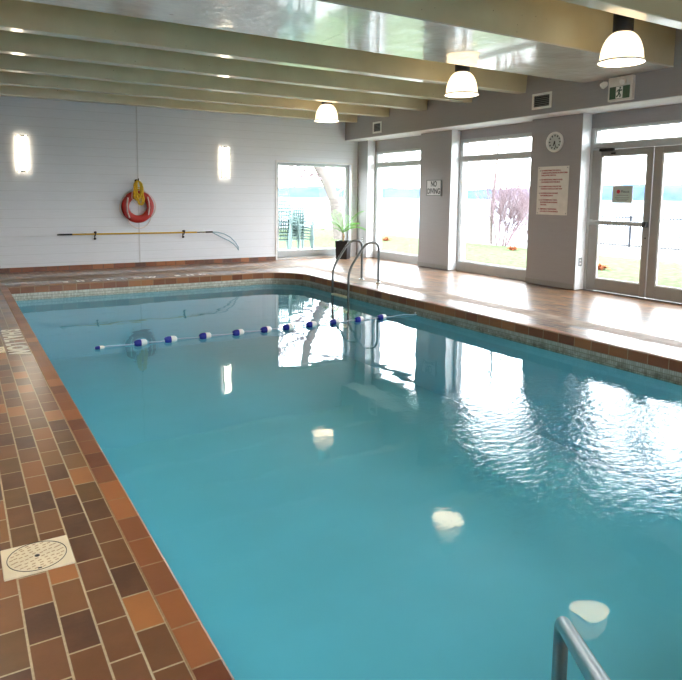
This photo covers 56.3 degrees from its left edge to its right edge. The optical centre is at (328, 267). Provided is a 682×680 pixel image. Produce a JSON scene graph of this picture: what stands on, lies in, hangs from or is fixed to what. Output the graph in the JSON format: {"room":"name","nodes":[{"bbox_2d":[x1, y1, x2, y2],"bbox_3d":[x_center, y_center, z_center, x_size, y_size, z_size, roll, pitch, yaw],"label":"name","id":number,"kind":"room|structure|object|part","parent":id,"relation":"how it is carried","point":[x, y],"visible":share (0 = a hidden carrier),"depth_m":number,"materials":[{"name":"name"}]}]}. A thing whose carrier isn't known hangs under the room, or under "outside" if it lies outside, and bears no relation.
{"room":"indoor swimming pool","nodes":[
{"label":"indoor swimming pool","id":0,"kind":"room"},
{"bbox_2d":[0,95,357,267],"bbox_3d":[-3.859,-2.061,14.372,11.600,4.050,0.250,-3,7,-30],"label":"wall","id":1,"kind":"structure","parent":0,"point":[83,155],"depth_m":14.11,"materials":[{"name":"white paint"}]},
{"bbox_2d":[15,135,28,171],"bbox_3d":[-6.143,-2.284,12.791,0.220,0.732,0.108,-3,7,-30],"label":"wall sconce","id":2,"kind":"object","parent":1,"relation":"attached to","point":[22,154],"visible":1,"depth_m":12.76,"materials":[{"name":"white glass"}]},
{"bbox_3d":[-6.221,-2.277,12.724,0.016,0.730,0.055,-3,7,-30],"label":"rail","id":3,"kind":"part","parent":2,"relation":"part of","materials":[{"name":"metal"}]},
{"bbox_3d":[-6.045,-2.287,12.827,0.016,0.730,0.055,-3,7,-30],"label":"rail","id":4,"kind":"part","parent":2,"relation":"part of","materials":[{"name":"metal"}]},
{"bbox_2d":[119,188,155,228],"bbox_3d":[-4.183,-1.287,14.017,0.802,0.887,0.166,-3,7,-30],"label":"lifebuoy","id":5,"kind":"object","parent":1,"relation":"attached to","point":[127,199],"visible":0.98,"depth_m":13.99,"materials":[{"name":"red plastic"}]},
{"bbox_2d":[132,178,144,206],"bbox_3d":[-4.180,-1.634,13.956,0.278,0.619,0.226,-3,7,-30],"label":"rope","id":6,"kind":"object","parent":5,"relation":"hanging from","point":[135,186],"visible":1,"depth_m":13.90,"materials":[{"name":"plastic"}]},
{"bbox_2d":[0,256,275,272],"bbox_3d":[-5.058,-0.013,13.751,8.710,0.095,0.014,-3,7,-30],"label":"baseboard","id":7,"kind":"structure","parent":1,"relation":"attached to","point":[182,262],"depth_m":14.13,"materials":[{"name":"tile"}]},
{"bbox_2d":[136,106,140,261],"bbox_3d":[-4.191,-2.071,14.025,0.028,3.960,0.008,-3,7,-30],"label":"trim","id":8,"kind":"structure","parent":1,"relation":"attached to","point":[136,106],"depth_m":14.01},
{"bbox_2d":[220,146,229,177],"bbox_3d":[-2.420,-2.461,14.966,0.220,0.732,0.108,-3,7,-30],"label":"wall sconce","id":9,"kind":"object","parent":1,"relation":"attached to","point":[225,151],"visible":1,"depth_m":14.93,"materials":[{"name":"white glass"}]},
{"bbox_3d":[-2.498,-2.454,14.899,0.016,0.730,0.055,-3,7,-30],"label":"rail","id":10,"kind":"part","parent":9,"relation":"part of","materials":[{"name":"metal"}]},
{"bbox_2d":[222,147,228,176],"bbox_3d":[-2.414,-2.460,14.956,0.184,0.690,0.060,-3,7,-30],"label":"diffuser","id":11,"kind":"object","parent":9,"relation":"attached to","point":[225,150],"depth_m":14.93,"materials":[{"name":"white glass"}]},
{"bbox_3d":[-2.322,-2.464,15.001,0.016,0.730,0.055,-3,7,-30],"label":"rail","id":12,"kind":"part","parent":9,"relation":"part of","materials":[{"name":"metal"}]},
{"bbox_2d":[276,160,352,259],"bbox_3d":[-0.381,-1.473,16.453,2.250,2.465,0.216,-3,7,-30],"label":"window","id":13,"kind":"structure","parent":1,"relation":"in","point":[319,252],"depth_m":16.47,"materials":[{"name":"paint"}]},
{"bbox_3d":[-3.318,-0.762,14.621,0.051,0.192,0.131,-3,7,-30],"label":"bracket","id":14,"kind":"object","parent":1,"relation":"attached to","visible":0},
{"bbox_2d":[57,231,238,249],"bbox_3d":[-3.885,-0.548,14.275,4.052,0.485,0.061,-3,7,-30],"label":"pole","id":15,"kind":"object","parent":14,"relation":"attached to","point":[213,232],"visible":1,"depth_m":14.25,"materials":[{"name":"yellow metal"}]},
{"bbox_2d":[0,256,681,679],"bbox_3d":[0.354,0.789,7.418,11.600,0.001,17.000,-3,7,-30],"label":"floor","id":16,"kind":"structure","parent":0,"point":[97,616],"depth_m":3.43,"materials":[{"name":"tile"}]},
{"bbox_2d":[1,329,30,353],"bbox_3d":[-3.413,0.804,6.935,0.199,0.002,1.371,-3,7,-30],"label":"depth marking","id":17,"kind":"object","parent":16,"relation":"on","point":[21,350],"visible":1,"depth_m":6.81,"materials":[{"name":"white tile"}]},
{"bbox_2d":[0,535,74,581],"bbox_3d":[-1.284,1.278,2.811,0.278,0.014,0.250,-3,7,-30],"label":"lid","id":18,"kind":"object","parent":16,"relation":"on","point":[36,557],"visible":1,"depth_m":2.79,"materials":[{"name":"beige plastic"}]},
{"bbox_2d":[63,274,205,282],"bbox_3d":[-3.664,0.207,12.293,2.722,0.002,0.157,-3,7,-30],"label":"depth marking","id":19,"kind":"object","parent":16,"relation":"on","point":[190,274],"visible":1,"depth_m":12.34,"materials":[{"name":"paint"}]},
{"bbox_2d":[0,272,681,679],"bbox_3d":[-0.205,0.852,7.305,5.685,0.120,11.800,-3,7,-30],"label":"pool coping","id":20,"kind":"object","parent":16,"relation":"attached to","point":[198,650],"visible":1,"depth_m":4.64,"materials":[{"name":"tile"}]},
{"bbox_2d":[0,264,681,347],"bbox_3d":[-0.588,0.899,6.321,8.860,0.001,15.250,-3,7,-30],"label":"tile band","id":21,"kind":"object","parent":16,"relation":"on","point":[661,340],"visible":1,"depth_m":10.54,"materials":[{"name":"brown tile"}]},
{"bbox_2d":[322,209,366,258],"bbox_3d":[0.391,-0.843,16.394,1.043,1.261,1.274,3,7,19],"label":"potted palm","id":22,"kind":"object","parent":16,"relation":"on","point":[339,244],"visible":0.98,"depth_m":16.32,"materials":[{"name":"plant"}]},
{"bbox_2d":[335,240,350,258],"bbox_3d":[0.386,-0.449,16.427,0.330,0.470,0.330,3,7,19],"label":"pot","id":23,"kind":"object","parent":22,"relation":"attached to","point":[339,244],"depth_m":16.29,"materials":[{"name":"black plastic"}]},
{"bbox_2d":[331,240,380,339],"bbox_3d":[0.514,0.392,11.981,0.755,1.782,0.670,-3,7,-30],"label":"pool ladder","id":24,"kind":"object","parent":16,"relation":"attached to","point":[333,294],"visible":1,"depth_m":11.85,"materials":[{"name":"metal"}]},
{"bbox_3d":[0.368,0.364,12.218,0.700,1.782,0.045,-3,7,-30],"label":"rail","id":25,"kind":"part","parent":24,"relation":"part of","materials":[{"name":"metal"}]},
{"bbox_3d":[0.651,0.420,11.738,0.700,1.782,0.045,-3,7,-30],"label":"rail","id":26,"kind":"part","parent":24,"relation":"part of","materials":[{"name":"metal"}]},
{"bbox_2d":[16,284,681,494],"bbox_3d":[-0.212,1.587,7.387,5.445,1.110,11.560,-3,7,-30],"label":"wall","id":27,"kind":"structure","parent":0,"point":[579,405],"depth_m":9.60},
{"bbox_2d":[12,278,681,385],"bbox_3d":[-0.206,0.976,7.319,5.505,0.130,11.620,-3,7,-30],"label":"tiles","id":28,"kind":"structure","parent":27,"relation":"attached to","point":[654,372],"depth_m":9.84,"materials":[{"name":"tile"}]},
{"bbox_2d":[50,336,681,679],"bbox_3d":[-0.217,2.138,7.448,5.445,0.001,11.560,-3,7,-30],"label":"floor","id":29,"kind":"structure","parent":0,"point":[322,513],"depth_m":5.79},
{"bbox_2d":[551,616,610,679],"bbox_3d":[0.490,1.660,1.184,0.109,2.345,1.454,2,7,16],"label":"grab rail","id":30,"kind":"object","parent":29,"relation":"on","point":[566,636],"visible":1,"depth_m":1.54,"materials":[{"name":"metal"}]},
{"bbox_2d":[356,140,383,256],"bbox_3d":[1.108,-1.796,16.909,0.500,3.030,0.475,-3,7,-30],"label":"pillar","id":31,"kind":"structure","parent":0,"point":[362,169],"depth_m":16.77,"materials":[{"name":"grey paint"},{"name":"drywall"}]},
{"bbox_2d":[418,130,468,269],"bbox_3d":[2.593,-1.502,14.391,0.500,3.030,1.050,-3,7,-30],"label":"pillar","id":32,"kind":"structure","parent":0,"point":[436,147],"depth_m":14.18,"materials":[{"name":"grey paint"},{"name":"drywall"}]},
{"bbox_2d":[426,180,441,195],"bbox_3d":[2.366,-1.772,14.232,0.026,0.360,0.510,-3,7,-30],"label":"sign","id":33,"kind":"object","parent":32,"relation":"attached to","point":[433,187],"visible":1,"depth_m":14.22,"materials":[{"name":"grey plastic"}]},
{"bbox_2d":[345,28,681,139],"bbox_3d":[5.066,-2.987,9.610,0.900,0.993,16.750,-3,7,-30],"label":"bulkhead","id":34,"kind":"object","parent":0,"point":[566,95],"visible":0.33,"depth_m":11.48,"materials":[{"name":"grey paint"},{"name":"drywall"}]},
{"bbox_2d":[373,121,381,133],"bbox_3d":[1.180,-3.363,15.325,0.020,0.270,0.360,-3,7,-30],"label":"air vent","id":35,"kind":"object","parent":34,"relation":"attached to","point":[377,126],"visible":1,"depth_m":15.31,"materials":[{"name":"white plastic"}]},
{"bbox_2d":[532,91,551,109],"bbox_3d":[3.704,-2.884,11.041,0.020,0.270,0.420,-3,7,-30],"label":"air vent","id":36,"kind":"object","parent":34,"relation":"attached to","point":[540,100],"visible":1,"depth_m":11.03,"materials":[{"name":"white plastic"}]},
{"bbox_2d":[600,74,635,102],"bbox_3d":[4.393,-2.720,9.712,0.184,0.360,0.513,-3,7,-30],"label":"exit sign","id":37,"kind":"object","parent":34,"relation":"attached to","point":[622,88],"visible":1,"depth_m":9.66,"materials":[{"name":"white plastic"}]},
{"bbox_3d":[4.427,-2.658,9.683,0.003,0.175,0.115,-3,7,-30],"label":"symbol panel","id":38,"kind":"part","parent":37,"relation":"part of","materials":[{"name":"white plastic"}]},
{"bbox_3d":[4.432,-2.658,9.682,0.006,0.185,0.340,-3,7,-30],"label":"panel","id":39,"kind":"part","parent":37,"relation":"part of","materials":[{"name":"green plastic"}]},
{"bbox_2d":[376,103,681,151],"bbox_3d":[5.340,-0.961,9.730,0.500,3.057,16.275,-3,7,-30],"label":"wall","id":40,"kind":"structure","parent":0,"point":[674,111],"depth_m":10.88,"materials":[{"name":"grey paint"},{"name":"plaster"}]},
{"bbox_2d":[366,140,374,256],"bbox_3d":[1.114,-1.766,16.636,0.225,3.030,0.005,-3,7,-30],"label":"trim","id":41,"kind":"structure","parent":40,"relation":"attached to","point":[371,144],"depth_m":16.63,"materials":[{"name":"white paint"}]},
{"bbox_2d":[373,148,420,263],"bbox_3d":[1.802,-1.515,15.805,0.100,2.752,2.175,-3,7,-30],"label":"window","id":42,"kind":"structure","parent":40,"relation":"in","point":[388,255],"depth_m":16.27,"materials":[{"name":"paint"}]},
{"bbox_2d":[417,261,447,269],"bbox_3d":[2.357,-0.037,14.424,0.014,0.090,1.050,-3,7,-30],"label":"baseboard","id":43,"kind":"structure","parent":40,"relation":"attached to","point":[438,266],"depth_m":14.40,"materials":[{"name":"paint"}]},
{"bbox_2d":[448,130,459,269],"bbox_3d":[2.744,-1.443,13.872,0.225,3.030,0.005,-3,7,-30],"label":"trim","id":44,"kind":"structure","parent":40,"relation":"attached to","point":[455,152],"depth_m":13.87,"materials":[{"name":"white paint"}]},
{"bbox_2d":[456,132,531,280],"bbox_3d":[3.443,-1.235,13.019,0.100,2.842,2.215,-3,7,-30],"label":"window","id":45,"kind":"structure","parent":40,"relation":"in","point":[466,266],"depth_m":13.35,"materials":[{"name":"paint"}]},
{"bbox_2d":[345,95,681,141],"bbox_3d":[4.949,-2.480,9.599,0.662,0.013,16.749,-3,7,-30],"label":"trim","id":46,"kind":"structure","parent":40,"relation":"attached to","point":[674,99],"depth_m":11.30,"materials":[{"name":"white paint"}]},
{"bbox_2d":[525,277,573,289],"bbox_3d":[4.020,0.292,11.604,0.014,0.090,1.100,-3,7,-30],"label":"baseboard","id":47,"kind":"structure","parent":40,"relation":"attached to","point":[529,280],"depth_m":11.57,"materials":[{"name":"paint"}]},
{"bbox_2d":[574,113,591,289],"bbox_3d":[4.419,-1.112,11.031,0.225,3.030,0.005,-3,7,-30],"label":"trim","id":48,"kind":"structure","parent":40,"relation":"attached to","point":[587,118],"depth_m":11.02,"materials":[{"name":"white paint"}]},
{"bbox_2d":[583,150,593,288],"bbox_3d":[5.146,-0.693,10.149,0.100,2.430,2.335,-3,7,-30],"label":"trim","id":49,"kind":"structure","parent":40,"relation":"attached to","point":[591,151],"depth_m":11.10,"materials":[{"name":"paint"}]},
{"bbox_2d":[586,147,654,297],"bbox_3d":[4.795,-0.773,10.586,0.179,2.442,1.111,-3,7,-30],"label":"door","id":50,"kind":"structure","parent":40,"relation":"in","point":[593,282],"depth_m":10.67,"materials":[{"name":"paint"}]},
{"bbox_2d":[612,186,632,202],"bbox_3d":[4.867,-1.204,10.535,0.004,0.284,0.370,-3,7,-30],"label":"paper notice","id":51,"kind":"object","parent":50,"relation":"attached to","point":[620,194],"visible":1,"depth_m":10.53,"materials":[{"name":"grey paper"}]},
{"bbox_2d":[582,289,681,304],"bbox_3d":[5.148,0.504,10.290,0.150,0.018,2.335,-3,7,-30],"label":"threshold","id":52,"kind":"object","parent":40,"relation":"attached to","point":[582,289],"depth_m":10.41,"materials":[{"name":"metal"}]},
{"bbox_2d":[590,120,681,149],"bbox_3d":[5.159,-2.085,9.994,0.100,0.370,2.335,-3,7,-30],"label":"window","id":53,"kind":"structure","parent":40,"relation":"in","point":[668,141],"depth_m":10.26,"materials":[{"name":"paint"}]},
{"bbox_2d":[645,145,681,302],"bbox_3d":[5.422,-0.644,9.650,0.050,2.403,1.125,-3,7,-30],"label":"door","id":54,"kind":"structure","parent":40,"relation":"in","point":[653,291],"depth_m":10.01,"materials":[{"name":"paint"}]},
{"bbox_2d":[526,113,600,289],"bbox_3d":[4.255,-1.174,11.571,0.500,3.030,1.100,-3,7,-30],"label":"pillar","id":55,"kind":"structure","parent":0,"point":[552,239],"depth_m":11.40,"materials":[{"name":"grey paint"},{"name":"drywall"}]},
{"bbox_2d":[536,166,568,214],"bbox_3d":[4.025,-1.373,11.436,0.014,0.867,0.690,-3,7,-30],"label":"sign","id":56,"kind":"object","parent":55,"relation":"attached to","point":[553,181],"visible":1,"depth_m":11.42,"materials":[{"name":"metal"}]},
{"bbox_2d":[546,132,563,151],"bbox_3d":[4.025,-2.224,11.317,0.052,0.364,0.364,-3,7,-30],"label":"wall clock","id":57,"kind":"object","parent":55,"relation":"attached to","point":[554,141],"visible":1,"depth_m":11.31,"materials":[{"name":"white plastic"}]},
{"bbox_2d":[578,258,581,265],"bbox_3d":[4.408,-0.090,11.134,0.090,0.150,0.011,-3,7,-30],"label":"wall outlet","id":58,"kind":"object","parent":55,"relation":"attached to","point":[579,259],"visible":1,"depth_m":11.13,"materials":[{"name":"grey plastic"}]},
{"label":"water","id":59,"kind":"object","parent":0,"visible":0},
{"bbox_2d":[94,312,416,349],"bbox_3d":[-0.698,0.841,8.775,4.826,0.086,0.116,-3,7,-30],"label":"lane rope","id":60,"kind":"object","parent":59,"relation":"on","point":[169,339],"visible":1,"depth_m":8.55,"materials":[{"name":"blue plastic"}]},
{"bbox_3d":[0.443,-3.351,6.871,12.000,0.250,17.200,-3,7,-30],"label":"ceiling","id":61,"kind":"structure","parent":0,"visible":0},
{"bbox_2d":[0,85,357,122],"bbox_3d":[-3.924,-3.699,13.432,10.700,0.587,0.290,-3,7,-30],"label":"ceiling beam","id":62,"kind":"structure","parent":61,"relation":"attached to","point":[5,90],"depth_m":13.52,"materials":[{"name":"paint"}]},
{"bbox_2d":[0,71,389,117],"bbox_3d":[-3.231,-3.562,12.258,10.700,0.587,0.290,-3,7,-30],"label":"ceiling beam","id":63,"kind":"structure","parent":61,"relation":"attached to","point":[6,78],"depth_m":12.29,"materials":[{"name":"paint"}]},
{"bbox_2d":[0,53,427,110],"bbox_3d":[-2.529,-3.423,11.066,10.700,0.587,0.290,-3,7,-30],"label":"ceiling beam","id":64,"kind":"structure","parent":61,"relation":"attached to","point":[8,62],"depth_m":11.10,"materials":[{"name":"paint"}]},
{"bbox_2d":[0,30,471,102],"bbox_3d":[-1.826,-3.284,9.875,10.700,0.587,0.290,-3,7,-30],"label":"ceiling beam","id":65,"kind":"structure","parent":61,"relation":"attached to","point":[11,42],"depth_m":9.75,"materials":[{"name":"paint"}]},
{"bbox_2d":[0,0,527,93],"bbox_3d":[-1.134,-3.147,8.700,10.700,0.587,0.290,-3,7,-30],"label":"ceiling beam","id":66,"kind":"structure","parent":61,"relation":"attached to","point":[15,15],"depth_m":8.47,"materials":[{"name":"paint"}]},
{"bbox_2d":[314,102,338,122],"bbox_3d":[-0.026,-3.495,13.286,0.518,0.880,0.518,-3,7,-30],"label":"pendant lamp","id":67,"kind":"object","parent":61,"relation":"hanging from","point":[326,113],"visible":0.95,"depth_m":13.16,"materials":[{"name":"white glass"}]},
{"bbox_2d":[22,0,675,82],"bbox_3d":[-0.101,-2.943,6.948,10.700,0.587,1.520,-3,7,-30],"label":"ceiling beam","id":68,"kind":"structure","parent":61,"relation":"attached to","point":[554,39],"depth_m":7.40,"materials":[{"name":"paint"}]},
{"bbox_2d":[444,64,478,97],"bbox_3d":[2.043,-3.064,9.679,0.518,0.880,0.518,-3,7,-30],"label":"pendant lamp","id":69,"kind":"object","parent":61,"relation":"hanging from","point":[462,84],"visible":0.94,"depth_m":9.56,"materials":[{"name":"white"}]},
{"bbox_2d":[560,0,681,29],"bbox_3d":[0.948,-2.736,5.169,10.700,0.587,0.290,-3,7,-30],"label":"ceiling beam","id":70,"kind":"structure","parent":61,"relation":"attached to","point":[662,12],"depth_m":6.44,"materials":[{"name":"paint"}]},
{"bbox_2d":[597,14,645,66],"bbox_3d":[3.404,-2.807,7.338,0.518,0.880,0.518,-3,7,-30],"label":"pendant lamp","id":71,"kind":"object","parent":61,"relation":"hanging from","point":[624,47],"visible":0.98,"depth_m":7.24,"materials":[{"name":"beige"}]},
{"bbox_3d":[3.402,-2.543,7.367,0.512,0.349,0.512,-3,7,-30],"label":"lamp shade","id":72,"kind":"part","parent":71,"relation":"part of","materials":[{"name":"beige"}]},
{"label":"outside","id":73,"kind":"structure","parent":0,"visible":0},
{"bbox_2d":[279,184,681,200],"bbox_3d":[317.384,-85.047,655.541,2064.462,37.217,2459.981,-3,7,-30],"label":"hills","id":74,"kind":"structure","parent":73,"point":[670,192],"depth_m":1470.95,"materials":[{"name":"teal plant"}]},
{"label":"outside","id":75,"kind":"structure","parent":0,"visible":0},
{"bbox_2d":[279,197,681,247],"bbox_3d":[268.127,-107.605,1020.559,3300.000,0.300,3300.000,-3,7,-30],"label":"lake","id":76,"kind":"structure","parent":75,"point":[402,212],"depth_m":124.39,"materials":[{"name":"liquid"}]},
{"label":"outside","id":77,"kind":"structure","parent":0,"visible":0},
{"bbox_2d":[279,228,681,287],"bbox_3d":[-0.072,0.635,11.115,23.000,0.280,43.000,-3,7,-30],"label":"lawn","id":78,"kind":"structure","parent":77,"point":[623,269],"depth_m":18.54,"materials":[{"name":"green plant"}]},
{"bbox_2d":[279,152,419,239],"bbox_3d":[-0.622,-4.397,25.065,9.054,6.948,6.026,-4,8,-34],"label":"leaning tree","id":79,"kind":"object","parent":78,"relation":"on","point":[328,185],"visible":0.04,"depth_m":25.27,"materials":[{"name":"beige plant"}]},
{"bbox_2d":[342,211,389,224],"bbox_3d":[1.556,-1.955,25.946,2.527,1.639,2.382,5,8,36],"label":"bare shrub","id":80,"kind":"object","parent":78,"relation":"on","point":[343,211],"visible":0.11,"depth_m":26.09,"materials":[{"name":"plant"}]},
{"bbox_2d":[597,263,611,270],"bbox_3d":[6.698,0.006,15.520,0.501,0.171,0.544,-3,7,-30],"label":"dried plant","id":81,"kind":"object","parent":78,"relation":"on","point":[602,267],"visible":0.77,"depth_m":15.47,"materials":[{"name":"orange plant"}]},
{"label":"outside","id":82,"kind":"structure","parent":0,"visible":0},
{"bbox_3d":[-1.505,-0.228,17.765,4.300,0.300,2.780,-3,7,-30],"label":"patio","id":83,"kind":"object","parent":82,"visible":0},
{"bbox_2d":[279,221,289,249],"bbox_3d":[-1.304,-0.792,17.396,0.562,0.913,0.599,-1,6,-10],"label":"garden chair","id":84,"kind":"object","parent":83,"relation":"on","point":[280,239],"visible":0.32,"depth_m":17.60,"materials":[{"name":"plastic"}]},
{"bbox_2d":[279,234,290,249],"bbox_3d":[-1.292,-0.886,17.378,0.562,0.913,0.599,-1,6,-10],"label":"garden chair","id":85,"kind":"object","parent":84,"relation":"on","point":[287,237],"visible":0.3,"depth_m":17.19,"materials":[{"name":"plastic"}]},
{"bbox_2d":[279,214,291,248],"bbox_3d":[-1.287,-0.979,17.356,0.562,0.913,0.599,-1,6,-10],"label":"garden chair","id":86,"kind":"object","parent":85,"relation":"on","point":[281,232],"visible":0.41,"depth_m":17.37,"materials":[{"name":"plastic"}]},
{"bbox_2d":[279,211,291,244],"bbox_3d":[-1.278,-1.072,17.337,0.562,0.913,0.599,-1,6,-10],"label":"garden chair","id":87,"kind":"object","parent":86,"relation":"on","point":[280,211],"visible":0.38,"depth_m":17.54,"materials":[{"name":"plastic"}]},
{"bbox_2d":[279,207,292,241],"bbox_3d":[-1.267,-1.166,17.318,0.562,0.913,0.599,-1,6,-10],"label":"garden chair","id":88,"kind":"object","parent":87,"relation":"on","point":[281,225],"visible":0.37,"depth_m":17.41,"materials":[{"name":"plastic"}]},
{"bbox_2d":[279,204,292,237],"bbox_3d":[-1.262,-1.259,17.297,0.562,0.913,0.599,-1,6,-10],"label":"garden chair","id":89,"kind":"object","parent":88,"relation":"on","point":[281,205],"visible":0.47,"depth_m":17.49,"materials":[{"name":"plastic"}]},
{"bbox_2d":[279,200,292,234],"bbox_3d":[-1.259,-1.352,17.273,0.562,0.913,0.599,-1,6,-10],"label":"garden chair","id":90,"kind":"object","parent":89,"relation":"on","point":[288,219],"visible":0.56,"depth_m":17.48,"materials":[{"name":"plastic"}]},
{"bbox_3d":[-1.297,-1.575,17.470,0.522,0.514,0.152,-1,6,-10],"label":"backrest","id":91,"kind":"part","parent":90,"relation":"part of","materials":[{"name":"plastic"}]},
{"bbox_3d":[-1.001,-1.080,17.091,0.107,0.417,0.063,7,9,44],"label":"leg","id":92,"kind":"part","parent":90,"relation":"part of","materials":[{"name":"plastic"}]},
{"bbox_2d":[292,222,310,248],"bbox_3d":[-0.795,-0.834,17.810,0.562,0.913,0.599,-4,8,-37],"label":"garden chair","id":93,"kind":"object","parent":83,"relation":"on","point":[294,238],"visible":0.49,"depth_m":17.83,"materials":[{"name":"plastic"}]},
{"bbox_2d":[292,218,312,248],"bbox_3d":[-0.791,-0.910,17.790,0.562,0.913,0.599,-4,8,-37],"label":"garden chair","id":94,"kind":"object","parent":93,"relation":"on","point":[296,236],"visible":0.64,"depth_m":17.70,"materials":[{"name":"plastic"}]},
{"bbox_2d":[292,215,313,248],"bbox_3d":[-0.777,-0.986,17.775,0.562,0.913,0.599,-4,8,-37],"label":"garden chair","id":95,"kind":"object","parent":94,"relation":"on","point":[294,233],"visible":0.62,"depth_m":17.69,"materials":[{"name":"plastic"}]},
{"bbox_2d":[292,212,313,245],"bbox_3d":[-0.775,-1.062,17.753,0.562,0.913,0.599,-4,8,-37],"label":"garden chair","id":96,"kind":"object","parent":95,"relation":"on","point":[295,212],"visible":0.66,"depth_m":17.70,"materials":[{"name":"plastic"}]},
{"bbox_2d":[290,210,313,242],"bbox_3d":[-0.771,-1.139,17.732,0.562,0.913,0.599,-4,8,-37],"label":"garden chair","id":97,"kind":"object","parent":96,"relation":"on","point":[302,228],"visible":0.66,"depth_m":17.75,"materials":[{"name":"plastic"}]},
{"bbox_3d":[-0.905,-1.358,17.887,0.522,0.514,0.152,-4,8,-37],"label":"backrest","id":98,"kind":"part","parent":97,"relation":"part of","materials":[{"name":"plastic"}]},
{"bbox_2d":[288,207,313,240],"bbox_3d":[-0.759,-1.215,17.717,0.562,0.913,0.599,-4,8,-37],"label":"garden chair","id":99,"kind":"object","parent":97,"relation":"on","point":[292,208],"visible":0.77,"depth_m":17.81,"materials":[{"name":"plastic"}]},
{"bbox_3d":[-0.892,-1.434,17.872,0.522,0.514,0.152,-4,8,-37],"label":"backrest","id":100,"kind":"part","parent":99,"relation":"part of","materials":[{"name":"plastic"}]},
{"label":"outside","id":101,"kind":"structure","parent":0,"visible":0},
{"bbox_2d":[321,226,681,262],"bbox_3d":[12.224,-0.014,18.289,5.500,0.310,43.000,-3,7,-30],"label":"shore","id":102,"kind":"structure","parent":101,"point":[665,255],"depth_m":23.97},
{"bbox_2d":[468,143,529,245],"bbox_3d":[6.755,-2.653,23.199,3.674,3.787,4.207,4,7,31],"label":"bare shrub","id":103,"kind":"object","parent":102,"relation":"on","point":[501,197],"visible":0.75,"depth_m":22.82,"materials":[{"name":"plant"}]},
{"bbox_3d":[6.509,-2.358,23.611,2.081,3.083,2.693,2,7,14],"label":"stem","id":104,"kind":"part","parent":103,"relation":"part of","materials":[{"name":"plant"}]},
{"bbox_3d":[6.356,-2.370,24.203,1.906,2.991,1.745,-3,7,-30],"label":"stem","id":105,"kind":"part","parent":103,"relation":"part of","materials":[{"name":"plant"}]},
{"bbox_3d":[6.641,-2.367,23.797,2.135,3.070,2.383,-3,7,-30],"label":"stem","id":106,"kind":"part","parent":103,"relation":"part of","materials":[{"name":"plant"}]},
{"bbox_3d":[6.880,-2.247,24.157,2.460,2.759,1.611,1,6,2],"label":"stem","id":107,"kind":"part","parent":103,"relation":"part of","materials":[{"name":"plant"}]},
{"bbox_3d":[7.178,-2.015,23.860,2.367,2.381,1.720,-3,7,-30],"label":"stem","id":108,"kind":"part","parent":103,"relation":"part of","materials":[{"name":"plant"}]},
{"bbox_3d":[6.391,-2.196,22.477,2.106,3.018,2.459,-3,7,-30],"label":"stem","id":109,"kind":"part","parent":103,"relation":"part of","materials":[{"name":"plant"}]},
{"bbox_3d":[6.566,-2.269,22.225,2.055,3.222,2.821,-3,7,-30],"label":"stem","id":110,"kind":"part","parent":103,"relation":"part of","materials":[{"name":"plant"}]},
{"bbox_3d":[6.563,-1.913,22.480,2.101,2.466,2.086,-3,7,-30],"label":"stem","id":111,"kind":"part","parent":103,"relation":"part of","materials":[{"name":"plant"}]},
{"bbox_3d":[7.436,-1.956,23.728,1.924,2.286,1.520,-3,7,-30],"label":"stem","id":112,"kind":"part","parent":103,"relation":"part of","materials":[{"name":"plant"}]},
{"bbox_3d":[7.210,-1.896,23.190,1.859,2.281,2.355,2,6,10],"label":"stem","id":113,"kind":"part","parent":103,"relation":"part of","materials":[{"name":"plant"}]},
{"bbox_3d":[7.170,-2.073,23.434,1.746,2.582,2.486,7,9,44],"label":"stem","id":114,"kind":"part","parent":103,"relation":"part of","materials":[{"name":"plant"}]},
{"bbox_2d":[469,140,530,243],"bbox_3d":[6.362,-4.450,24.087,2.824,7.123,2.557,-3,7,-30],"label":"bare tree","id":115,"kind":"object","parent":102,"relation":"on","point":[498,143],"visible":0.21,"depth_m":24.01,"materials":[{"name":"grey plant"}]},
{"bbox_2d":[506,184,528,239],"bbox_3d":[7.411,-1.731,21.418,2.863,2.344,2.638,3,7,20],"label":"bare shrub","id":116,"kind":"object","parent":102,"relation":"on","point":[524,210],"visible":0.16,"depth_m":21.45,"materials":[{"name":"plant"}]},
{"bbox_3d":[7.071,-1.538,22.260,1.292,1.762,1.559,-3,7,-30],"label":"stem","id":117,"kind":"part","parent":116,"relation":"part of","materials":[{"name":"plant"}]},
{"bbox_2d":[599,215,681,250],"bbox_3d":[11.482,-1.176,22.033,0.060,1.160,6.860,-3,7,-30],"label":"metal fence","id":118,"kind":"object","parent":102,"relation":"on","point":[629,245],"visible":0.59,"depth_m":22.93,"materials":[{"name":"metal"}]},
{"bbox_3d":[10.910,-1.290,23.005,0.060,1.160,0.060,-3,7,-30],"label":"post","id":119,"kind":"part","parent":118,"relation":"part of","materials":[{"name":"metal"}]},
{"bbox_3d":[11.478,-0.659,22.090,0.040,0.040,6.800,-3,7,-30],"label":"rail","id":120,"kind":"part","parent":118,"relation":"part of","materials":[{"name":"metal"}]},
{"bbox_3d":[11.487,-1.673,21.978,0.040,0.040,6.800,-3,7,-30],"label":"rail","id":121,"kind":"part","parent":118,"relation":"part of","materials":[{"name":"metal"}]}
]}

